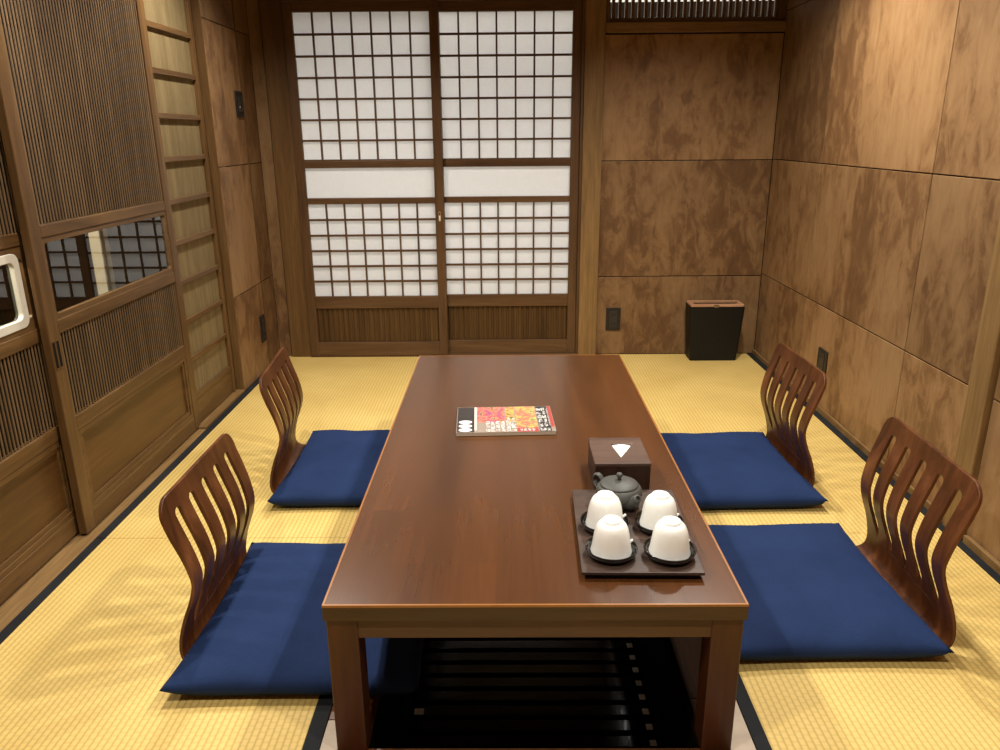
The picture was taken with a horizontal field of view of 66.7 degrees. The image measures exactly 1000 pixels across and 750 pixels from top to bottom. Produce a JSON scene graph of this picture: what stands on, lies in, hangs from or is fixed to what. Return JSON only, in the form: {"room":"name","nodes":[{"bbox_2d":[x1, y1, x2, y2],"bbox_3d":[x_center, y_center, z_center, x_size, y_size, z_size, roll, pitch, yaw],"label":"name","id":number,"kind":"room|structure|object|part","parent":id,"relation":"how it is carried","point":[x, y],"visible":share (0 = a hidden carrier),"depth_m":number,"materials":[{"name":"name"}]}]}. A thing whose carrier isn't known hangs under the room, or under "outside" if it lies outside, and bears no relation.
{"room":"japanese tatami room","nodes":[
{"label":"japanese tatami room","id":0,"kind":"room"},
{"bbox_2d":[0,0,279,631],"bbox_3d":[-1.903,-0.407,1.879,0.953,2.550,5.600,0,18,1],"label":"wall","id":1,"kind":"structure","parent":0,"point":[83,267],"depth_m":4.00,"materials":[{"name":"brown wood"}]},
{"bbox_2d":[0,132,78,603],"bbox_3d":[-1.512,-0.280,1.942,0.028,2.038,1.050,0,18,1],"label":"door","id":2,"kind":"structure","parent":1,"relation":"in","point":[38,518],"depth_m":2.39,"materials":[{"name":"brown wood"}]},
{"bbox_3d":[-1.512,-0.287,1.938,0.026,0.040,0.946,0,18,1],"label":"rail","id":3,"kind":"part","parent":2,"relation":"part of","materials":[{"name":"brown wood"}]},
{"bbox_3d":[-1.510,0.009,2.032,0.026,0.046,0.946,0,18,1],"label":"rail","id":4,"kind":"part","parent":2,"relation":"part of","materials":[{"name":"brown wood"}]},
{"bbox_3d":[-1.507,0.334,2.135,0.026,0.052,0.946,0,18,1],"label":"rail","id":5,"kind":"part","parent":2,"relation":"part of","materials":[{"name":"brown wood"}]},
{"bbox_3d":[-1.511,0.494,2.185,0.008,0.284,0.946,0,18,1],"label":"panel","id":6,"kind":"part","parent":2,"relation":"part of","materials":[{"name":"brown wood"}]},
{"bbox_3d":[-1.503,0.494,2.185,0.017,0.284,0.946,0,18,1],"label":"panel moulding","id":7,"kind":"part","parent":2,"relation":"part of","materials":[{"name":"brown wood"}]},
{"bbox_3d":[-1.504,0.661,2.238,0.026,0.066,0.946,0,18,1],"label":"rail","id":8,"kind":"part","parent":2,"relation":"part of","materials":[{"name":"brown wood"}]},
{"bbox_2d":[0,0,198,533],"bbox_3d":[-1.466,-0.567,2.848,0.030,2.038,1.022,0,18,1],"label":"door","id":9,"kind":"structure","parent":1,"relation":"in","point":[79,127],"depth_m":2.75,"materials":[{"name":"brown wood"}]},
{"bbox_3d":[-1.453,-0.063,2.485,0.002,0.098,0.020,0,18,1],"label":"recessed pull","id":10,"kind":"part","parent":9,"relation":"part of","materials":[{"name":"brown wood"}]},
{"bbox_3d":[-1.453,-0.070,2.507,0.002,0.098,0.020,0,18,1],"label":"recessed pull","id":11,"kind":"part","parent":9,"relation":"part of","materials":[{"name":"brown wood"}]},
{"bbox_3d":[-1.467,-0.593,2.852,0.026,0.040,0.925,0,18,1],"label":"rail","id":12,"kind":"part","parent":9,"relation":"part of","materials":[{"name":"brown wood"}]},
{"bbox_3d":[-1.465,-0.298,2.946,0.026,0.046,0.925,0,18,1],"label":"rail","id":13,"kind":"part","parent":9,"relation":"part of","materials":[{"name":"brown wood"}]},
{"bbox_3d":[-1.462,0.027,3.049,0.026,0.052,0.925,0,18,1],"label":"rail","id":14,"kind":"part","parent":9,"relation":"part of","materials":[{"name":"brown wood"}]},
{"bbox_3d":[-1.466,0.195,3.102,0.008,0.300,0.925,0,18,1],"label":"panel","id":15,"kind":"part","parent":9,"relation":"part of","materials":[{"name":"brown wood"}]},
{"bbox_3d":[-1.458,0.195,3.102,0.017,0.300,0.925,0,18,1],"label":"panel moulding","id":16,"kind":"part","parent":9,"relation":"part of","materials":[{"name":"brown wood"}]},
{"bbox_3d":[-1.459,0.369,3.157,0.026,0.066,0.925,0,18,1],"label":"rail","id":17,"kind":"part","parent":9,"relation":"part of","materials":[{"name":"brown wood"}]},
{"bbox_3d":[-1.484,0.931,1.610,0.120,0.053,4.286,0,18,1],"label":"sill","id":18,"kind":"part","parent":1,"relation":"part of","materials":[{"name":"brown wood"}]},
{"bbox_2d":[140,0,236,425],"bbox_3d":[-1.478,-0.812,3.606,0.050,2.048,0.565,0,18,1],"label":"door","id":19,"kind":"structure","parent":1,"relation":"in","point":[168,24],"depth_m":3.62,"materials":[{"name":"brown wood"}]},
{"bbox_3d":[-1.423,-2.044,3.755,0.004,0.566,0.463,0,18,1],"label":"stained panel","id":20,"kind":"part","parent":1,"relation":"part of","materials":[{"name":"brown wood"}]},
{"bbox_3d":[-1.467,-1.095,3.873,0.096,2.450,0.115,0,18,1],"label":"post","id":21,"kind":"part","parent":1,"relation":"part of","materials":[{"name":"brown wood"}]},
{"bbox_3d":[-1.467,0.194,3.924,0.120,0.062,0.566,0,18,1],"label":"sill","id":22,"kind":"part","parent":1,"relation":"part of","materials":[{"name":"brown wood"}]},
{"bbox_3d":[-1.418,-1.444,3.945,0.004,0.686,0.463,0,18,1],"label":"stained panel","id":23,"kind":"part","parent":1,"relation":"part of","materials":[{"name":"brown wood"}]},
{"bbox_2d":[234,90,244,117],"bbox_3d":[-1.408,-1.466,4.116,0.011,0.135,0.112,0,18,1],"label":"wall switch","id":24,"kind":"object","parent":1,"relation":"attached to","point":[238,94],"visible":1,"depth_m":4.10,"materials":[{"name":"plastic"}]},
{"bbox_3d":[-1.412,-0.795,4.151,0.004,0.666,0.463,0,18,1],"label":"stained panel","id":25,"kind":"part","parent":1,"relation":"part of","materials":[{"name":"brown wood"}]},
{"bbox_3d":[-1.421,-2.149,4.087,0.004,0.566,0.226,0,18,1],"label":"stained panel","id":26,"kind":"part","parent":1,"relation":"part of","materials":[{"name":"brown wood"}]},
{"bbox_3d":[-1.415,-1.549,4.277,0.004,0.686,0.226,0,18,1],"label":"stained panel","id":27,"kind":"part","parent":1,"relation":"part of","materials":[{"name":"brown wood"}]},
{"bbox_3d":[-1.407,-0.228,4.330,0.004,0.516,0.463,0,18,1],"label":"stained panel","id":28,"kind":"part","parent":1,"relation":"part of","materials":[{"name":"brown wood"}]},
{"bbox_3d":[-1.410,-0.900,4.483,0.004,0.666,0.226,0,18,1],"label":"stained panel","id":29,"kind":"part","parent":1,"relation":"part of","materials":[{"name":"brown wood"}]},
{"bbox_2d":[259,314,266,342],"bbox_3d":[-1.399,-0.276,4.492,0.009,0.157,0.080,0,18,1],"label":"wall outlet","id":30,"kind":"object","parent":1,"relation":"attached to","point":[261,318],"visible":1,"depth_m":4.48,"materials":[{"name":"plastic"}]},
{"bbox_3d":[-1.405,-0.333,4.662,0.004,0.516,0.226,0,18,1],"label":"stained panel","id":31,"kind":"part","parent":1,"relation":"part of","materials":[{"name":"brown wood"}]},
{"bbox_2d":[0,353,999,749],"bbox_3d":[0.082,0.937,2.263,3.240,0.482,5.549,0,18,1],"label":"floor","id":32,"kind":"structure","parent":0,"point":[85,665],"depth_m":2.12,"materials":[{"name":"yellow wicker"}]},
{"bbox_2d":[158,433,254,658],"bbox_3d":[-0.606,0.467,2.167,0.472,0.477,0.508,0,18,1],"label":"chair","id":33,"kind":"object","parent":32,"relation":"on","point":[207,592],"visible":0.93,"depth_m":2.10,"materials":[{"name":"brown wood"}]},
{"bbox_2d":[259,347,305,492],"bbox_3d":[-0.676,0.165,3.121,0.472,0.477,0.508,-2,18,-4],"label":"chair","id":34,"kind":"object","parent":32,"relation":"on","point":[289,449],"visible":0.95,"depth_m":3.06,"materials":[{"name":"brown wood"}]},
{"bbox_2d":[268,430,389,506],"bbox_3d":[-0.618,0.357,3.156,0.490,0.078,0.704,0,18,1],"label":"floor cushion","id":35,"kind":"object","parent":34,"relation":"on","point":[334,467],"visible":0.59,"depth_m":3.00,"materials":[{"name":"blue fabric"}]},
{"bbox_2d":[159,542,423,695],"bbox_3d":[-0.514,0.660,2.196,0.636,0.078,0.712,0,18,1],"label":"floor cushion","id":36,"kind":"object","parent":32,"relation":"on","point":[267,635],"visible":0.65,"depth_m":1.98,"materials":[{"name":"blue fabric"}]},
{"bbox_2d":[404,637,659,747],"bbox_3d":[0.098,0.985,2.724,0.762,0.052,1.800,0,18,1],"label":"duckboard","id":37,"kind":"object","parent":32,"relation":"on","point":[517,692],"visible":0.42,"depth_m":2.47,"materials":[{"name":"black wood"}]},
{"bbox_2d":[322,355,748,749],"bbox_3d":[0.082,0.384,2.569,0.902,0.391,1.903,0,18,1],"label":"table","id":38,"kind":"object","parent":32,"relation":"on","point":[451,535],"visible":0.96,"depth_m":1.84,"materials":[{"name":"brown wood"}]},
{"bbox_3d":[-0.338,0.679,1.710,0.068,0.354,0.068,0,18,1],"label":"leg","id":39,"kind":"part","parent":38,"relation":"part of","materials":[{"name":"brown wood"}]},
{"bbox_2d":[456,406,555,435],"bbox_3d":[0.017,0.157,2.619,0.331,0.013,0.244,-1,18,-2],"label":"magazine","id":40,"kind":"object","parent":38,"relation":"on","point":[522,420],"visible":1,"depth_m":2.59,"materials":[{"name":"multicoloured paper"}]},
{"bbox_2d":[477,407,504,422],"bbox_3d":[-0.032,0.139,2.659,0.094,0.001,0.150,-1,18,-2],"label":"photo","id":41,"kind":"object","parent":40,"relation":"on","point":[484,414],"depth_m":2.66,"materials":[{"name":"pink paper"}]},
{"bbox_2d":[478,422,505,431],"bbox_3d":[-0.028,0.175,2.544,0.094,0.001,0.088,-1,18,-2],"label":"photo","id":42,"kind":"object","parent":40,"relation":"on","point":[482,426],"depth_m":2.55},
{"bbox_2d":[505,407,514,421],"bbox_3d":[0.035,0.138,2.661,0.030,0.001,0.150,-1,18,-2],"label":"photo","id":43,"kind":"object","parent":40,"relation":"on","point":[509,411],"depth_m":2.66,"materials":[{"name":"yellow paper"}]},
{"bbox_2d":[514,406,537,427],"bbox_3d":[0.089,0.145,2.637,0.070,0.001,0.205,-1,18,-2],"label":"photo","id":44,"kind":"object","parent":40,"relation":"on","point":[524,416],"depth_m":2.63,"materials":[{"name":"yellow paper"}]},
{"bbox_2d":[588,438,651,489],"bbox_3d":[0.339,0.254,2.186,0.156,0.084,0.188,0,18,1],"label":"tissue box","id":45,"kind":"object","parent":38,"relation":"on","point":[635,463],"visible":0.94,"depth_m":2.12,"materials":[{"name":"brown wood"}]},
{"bbox_3d":[0.339,0.219,2.175,0.156,0.011,0.188,0,18,1],"label":"lid","id":46,"kind":"part","parent":45,"relation":"part of","materials":[{"name":"brown wood"}]},
{"bbox_2d":[613,444,629,456],"bbox_3d":[0.348,0.221,2.171,0.058,0.020,0.078,0,18,1],"label":"tissue","id":47,"kind":"object","parent":45,"relation":"on","point":[620,449],"visible":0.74,"depth_m":2.18,"materials":[{"name":"white paper"}]},
{"bbox_2d":[572,490,704,577],"bbox_3d":[0.326,0.384,1.882,0.285,0.020,0.416,0,18,1],"label":"tray","id":48,"kind":"object","parent":38,"relation":"on","point":[641,565],"visible":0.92,"depth_m":1.72,"materials":[{"name":"brown wood"}]},
{"bbox_2d":[580,511,629,533],"bbox_3d":[0.258,0.365,1.874,0.120,0.022,0.120,0,18,1],"label":"saucer","id":49,"kind":"object","parent":48,"relation":"on","point":[583,517],"visible":0.3,"depth_m":1.88,"materials":[{"name":"black ceramic"}]},
{"bbox_2d":[585,490,625,528],"bbox_3d":[0.258,0.327,1.862,0.095,0.081,0.095,6,19,20],"label":"teacup","id":50,"kind":"object","parent":49,"relation":"on","point":[603,503],"visible":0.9,"depth_m":1.84,"materials":[{"name":"white ceramic"}]},
{"bbox_2d":[585,536,637,563],"bbox_3d":[0.256,0.404,1.753,0.120,0.022,0.120,0,18,1],"label":"saucer","id":51,"kind":"object","parent":48,"relation":"on","point":[588,542],"visible":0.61,"depth_m":1.72,"materials":[{"name":"black ceramic"}]},
{"bbox_2d":[590,515,632,559],"bbox_3d":[0.256,0.366,1.741,0.095,0.081,0.095,5,18,17],"label":"teacup","id":52,"kind":"object","parent":51,"relation":"on","point":[611,540],"visible":0.99,"depth_m":1.71,"materials":[{"name":"white ceramic"}]},
{"bbox_2d":[592,472,641,510],"bbox_3d":[0.307,0.297,1.974,0.126,0.090,0.133,0,18,1],"label":"teapot","id":53,"kind":"object","parent":48,"relation":"on","point":[628,490],"visible":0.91,"depth_m":1.95,"materials":[{"name":"grey ceramic"}]},
{"bbox_3d":[0.261,0.281,2.013,0.036,0.047,0.017,13,22,35],"label":"handle","id":54,"kind":"part","parent":53,"relation":"part of","materials":[{"name":"grey ceramic"}]},
{"bbox_3d":[0.309,0.277,1.974,0.100,0.015,0.100,0,18,1],"label":"lid","id":55,"kind":"part","parent":53,"relation":"part of","materials":[{"name":"grey ceramic"}]},
{"bbox_3d":[0.309,0.262,1.969,0.017,0.020,0.017,0,18,1],"label":"knob","id":56,"kind":"part","parent":53,"relation":"part of","materials":[{"name":"grey ceramic"}]},
{"bbox_3d":[0.335,0.325,1.937,0.043,0.055,0.051,-6,18,-17],"label":"spout","id":57,"kind":"part","parent":53,"relation":"part of","materials":[{"name":"grey ceramic"}]},
{"bbox_2d":[634,510,683,534],"bbox_3d":[0.391,0.365,1.871,0.120,0.022,0.120,0,18,1],"label":"saucer","id":58,"kind":"object","parent":48,"relation":"on","point":[638,514],"visible":0.28,"depth_m":1.87,"materials":[{"name":"black ceramic"}]},
{"bbox_2d":[639,490,678,529],"bbox_3d":[0.391,0.327,1.859,0.095,0.081,0.095,5,18,17],"label":"teacup","id":59,"kind":"object","parent":58,"relation":"on","point":[659,504],"visible":0.8,"depth_m":1.83,"materials":[{"name":"white ceramic"}]},
{"bbox_2d":[643,536,696,565],"bbox_3d":[0.389,0.405,1.746,0.120,0.022,0.120,0,18,1],"label":"saucer","id":60,"kind":"object","parent":48,"relation":"on","point":[693,550],"visible":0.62,"depth_m":1.71,"materials":[{"name":"black ceramic"}]},
{"bbox_2d":[648,516,690,560],"bbox_3d":[0.389,0.367,1.734,0.095,0.081,0.095,6,19,20],"label":"teacup","id":61,"kind":"object","parent":60,"relation":"on","point":[670,540],"visible":0.98,"depth_m":1.71,"materials":[{"name":"white ceramic"}]},
{"bbox_3d":[0.488,0.675,1.703,0.068,0.354,0.068,0,18,1],"label":"leg","id":62,"kind":"part","parent":38,"relation":"part of","materials":[{"name":"brown wood"}]},
{"bbox_2d":[686,300,744,360],"bbox_3d":[1.310,-0.274,4.676,0.328,0.352,0.145,0,18,1],"label":"waste bin","id":63,"kind":"object","parent":32,"relation":"on","point":[713,327],"visible":1,"depth_m":4.62,"materials":[{"name":"brown wood"}]},
{"bbox_2d":[760,343,826,485],"bbox_3d":[0.973,0.157,3.101,0.472,0.477,0.508,-1,18,0],"label":"chair","id":64,"kind":"object","parent":32,"relation":"on","point":[793,448],"visible":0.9,"depth_m":3.06,"materials":[{"name":"brown wood"}]},
{"bbox_2d":[661,432,827,509],"bbox_3d":[0.897,0.361,3.101,0.600,0.078,0.680,-1,18,-1],"label":"floor cushion","id":65,"kind":"object","parent":64,"relation":"on","point":[721,470],"visible":0.76,"depth_m":2.94,"materials":[{"name":"blue fabric"}]},
{"bbox_2d":[856,417,982,647],"bbox_3d":[0.985,0.430,2.219,0.472,0.489,0.541,0,18,2],"label":"chair","id":66,"kind":"object","parent":32,"relation":"on","point":[888,558],"visible":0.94,"depth_m":2.16,"materials":[{"name":"brown wood"}]},
{"bbox_2d":[708,523,954,660],"bbox_3d":[0.877,0.615,2.299,0.600,0.079,0.692,-1,18,0],"label":"floor cushion","id":67,"kind":"object","parent":66,"relation":"on","point":[810,592],"visible":0.8,"depth_m":2.13,"materials":[{"name":"blue fabric"}]},
{"bbox_2d":[245,0,784,356],"bbox_3d":[0.120,-1.278,4.490,3.060,2.500,0.125,0,18,1],"label":"wall","id":68,"kind":"structure","parent":0,"point":[677,130],"depth_m":4.49,"materials":[{"name":"brown wood"}]},
{"bbox_3d":[-1.268,-1.295,4.498,0.124,2.450,0.080,0,18,1],"label":"door post","id":69,"kind":"part","parent":68,"relation":"part of","materials":[{"name":"brown wood"}]},
{"bbox_2d":[281,0,448,355],"bbox_3d":[-0.768,-1.098,4.514,0.865,2.033,0.032,0,18,1],"label":"door","id":70,"kind":"structure","parent":68,"relation":"in","point":[364,85],"depth_m":4.49,"materials":[{"name":"white paper"}]},
{"bbox_3d":[-0.776,-2.042,4.216,0.761,0.052,0.028,0,18,1],"label":"rail","id":71,"kind":"part","parent":70,"relation":"part of","materials":[{"name":"brown wood"}]},
{"bbox_3d":[-0.769,-1.240,4.470,0.761,0.040,0.028,0,18,1],"label":"rail","id":72,"kind":"part","parent":70,"relation":"part of","materials":[{"name":"brown wood"}]},
{"bbox_3d":[-0.767,-1.039,4.534,0.761,0.035,0.028,0,18,1],"label":"rail","id":73,"kind":"part","parent":70,"relation":"part of","materials":[{"name":"brown wood"}]},
{"bbox_3d":[-0.762,-0.454,4.719,0.761,0.075,0.028,0,18,1],"label":"rail","id":74,"kind":"part","parent":70,"relation":"part of","materials":[{"name":"brown wood"}]},
{"bbox_3d":[-0.760,-0.170,4.809,0.761,0.086,0.028,0,18,1],"label":"rail","id":75,"kind":"part","parent":70,"relation":"part of","materials":[{"name":"brown wood"}]},
{"bbox_2d":[438,0,582,352],"bbox_3d":[0.041,-1.113,4.542,0.854,2.033,0.030,0,18,1],"label":"door","id":76,"kind":"structure","parent":68,"relation":"in","point":[510,71],"depth_m":4.52,"materials":[{"name":"white paper"}]},
{"bbox_3d":[0.033,-2.058,4.243,0.750,0.052,0.028,0,18,1],"label":"rail","id":77,"kind":"part","parent":76,"relation":"part of","materials":[{"name":"brown wood"}]},
{"bbox_3d":[0.040,-1.255,4.497,0.750,0.040,0.028,0,18,1],"label":"rail","id":78,"kind":"part","parent":76,"relation":"part of","materials":[{"name":"brown wood"}]},
{"bbox_3d":[0.041,-1.055,4.560,0.750,0.035,0.028,0,18,1],"label":"rail","id":79,"kind":"part","parent":76,"relation":"part of","materials":[{"name":"brown wood"}]},
{"bbox_3d":[0.046,-0.469,4.746,0.750,0.075,0.028,0,18,1],"label":"rail","id":80,"kind":"part","parent":76,"relation":"part of","materials":[{"name":"brown wood"}]},
{"bbox_3d":[0.049,-0.186,4.835,0.750,0.086,0.028,0,18,1],"label":"rail","id":81,"kind":"part","parent":76,"relation":"part of","materials":[{"name":"brown wood"}]},
{"bbox_3d":[0.539,-1.303,4.476,0.113,2.450,0.072,0,18,1],"label":"post","id":82,"kind":"part","parent":68,"relation":"part of","materials":[{"name":"brown wood"}]},
{"bbox_2d":[606,308,620,329],"bbox_3d":[0.708,-0.350,4.756,0.090,0.144,0.009,0,18,1],"label":"wall outlet","id":83,"kind":"object","parent":68,"relation":"attached to","point":[613,315],"visible":1,"depth_m":4.75,"materials":[{"name":"plastic"}]},
{"bbox_3d":[1.106,-0.372,4.754,1.001,0.493,0.004,0,18,1],"label":"stained panel","id":84,"kind":"part","parent":68,"relation":"part of","materials":[{"name":"brown wood"}]},
{"bbox_3d":[1.101,-0.936,4.575,1.001,0.682,0.004,0,18,1],"label":"stained panel","id":85,"kind":"part","parent":68,"relation":"part of","materials":[{"name":"brown wood"}]},
{"bbox_3d":[1.095,-1.589,4.368,1.001,0.681,0.004,0,18,1],"label":"stained panel","id":86,"kind":"part","parent":68,"relation":"part of","materials":[{"name":"brown wood"}]},
{"bbox_2d":[606,0,787,32],"bbox_3d":[1.090,-2.124,4.198,1.002,0.426,0.058,0,18,1],"label":"air vent","id":87,"kind":"object","parent":68,"relation":"in","point":[777,22],"visible":0.98,"depth_m":4.23,"materials":[{"name":"brown wood"}]},
{"bbox_3d":[1.088,-1.985,4.251,0.952,0.024,0.040,0,18,1],"label":"rail","id":88,"kind":"part","parent":87,"relation":"part of","materials":[{"name":"brown wood"}]},
{"bbox_3d":[1.091,-1.946,4.254,1.002,0.051,0.058,0,18,1],"label":"sill rail","id":89,"kind":"part","parent":87,"relation":"part of","materials":[{"name":"brown wood"}]},
{"bbox_2d":[610,0,773,17],"bbox_3d":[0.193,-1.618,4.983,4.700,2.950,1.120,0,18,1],"label":"vent grille","id":90,"kind":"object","parent":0,"point":[616,1],"depth_m":5.22,"materials":[{"name":"paint"}]},
{"bbox_2d":[754,0,999,561],"bbox_3d":[1.584,-0.448,1.829,0.052,2.500,5.580,0,18,1],"label":"wall","id":91,"kind":"structure","parent":0,"point":[881,255],"depth_m":3.04,"materials":[{"name":"brown wood"}]},
{"bbox_3d":[1.607,-0.273,4.402,0.004,0.508,0.716,0,18,1],"label":"stained panel","id":92,"kind":"part","parent":91,"relation":"part of","materials":[{"name":"brown wood"}]},
{"bbox_3d":[1.603,-0.838,4.223,0.004,0.670,0.716,0,18,1],"label":"stained panel","id":93,"kind":"part","parent":91,"relation":"part of","materials":[{"name":"brown wood"}]},
{"bbox_3d":[1.591,-2.140,3.810,0.004,0.466,0.716,0,18,1],"label":"stained panel","id":94,"kind":"part","parent":91,"relation":"part of","materials":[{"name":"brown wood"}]},
{"bbox_3d":[1.596,-1.538,4.001,0.004,0.790,0.716,0,18,1],"label":"stained panel","id":95,"kind":"part","parent":91,"relation":"part of","materials":[{"name":"brown wood"}]},
{"bbox_2d":[816,347,827,373],"bbox_3d":[1.596,-0.067,3.769,0.009,0.122,0.110,0,18,1],"label":"wall outlet","id":96,"kind":"object","parent":91,"relation":"attached to","point":[822,358],"visible":0.76,"depth_m":3.75,"materials":[{"name":"plastic"}]},
{"bbox_3d":[1.601,-0.008,3.565,0.004,0.508,1.031,0,18,1],"label":"stained panel","id":97,"kind":"part","parent":91,"relation":"part of","materials":[{"name":"brown wood"}]},
{"bbox_3d":[1.596,-0.573,3.386,0.004,0.670,1.031,0,18,1],"label":"stained panel","id":98,"kind":"part","parent":91,"relation":"part of","materials":[{"name":"brown wood"}]},
{"bbox_2d":[752,349,999,574],"bbox_3d":[1.581,0.697,2.175,0.018,0.048,5.548,0,18,1],"label":"baseboard","id":99,"kind":"structure","parent":91,"relation":"attached to","point":[968,541],"depth_m":3.16,"materials":[{"name":"brown wood"}]},
{"bbox_3d":[1.590,-1.273,3.164,0.004,0.790,1.031,0,18,1],"label":"stained panel","id":100,"kind":"part","parent":91,"relation":"part of","materials":[{"name":"brown wood"}]},
{"bbox_3d":[1.595,0.219,2.850,0.004,0.508,0.461,0,18,1],"label":"stained panel","id":101,"kind":"part","parent":91,"relation":"part of","materials":[{"name":"brown wood"}]},
{"bbox_3d":[1.591,-0.346,2.671,0.004,0.670,0.461,0,18,1],"label":"stained panel","id":102,"kind":"part","parent":91,"relation":"part of","materials":[{"name":"brown wood"}]},
{"bbox_3d":[1.585,-1.046,2.450,0.004,0.790,0.461,0,18,1],"label":"stained panel","id":103,"kind":"part","parent":91,"relation":"part of","materials":[{"name":"brown wood"}]},
{"bbox_3d":[1.582,-0.619,2.286,0.042,2.450,0.105,0,18,1],"label":"post","id":104,"kind":"part","parent":91,"relation":"part of","materials":[{"name":"brown wood"}]},
{"bbox_3d":[1.589,0.475,2.040,0.004,0.508,1.021,0,18,1],"label":"stained panel","id":105,"kind":"part","parent":91,"relation":"part of","materials":[{"name":"brown wood"}]},
{"bbox_3d":[1.584,-0.090,1.861,0.004,0.670,1.021,0,18,1],"label":"stained panel","id":106,"kind":"part","parent":91,"relation":"part of","materials":[{"name":"brown wood"}]}
]}

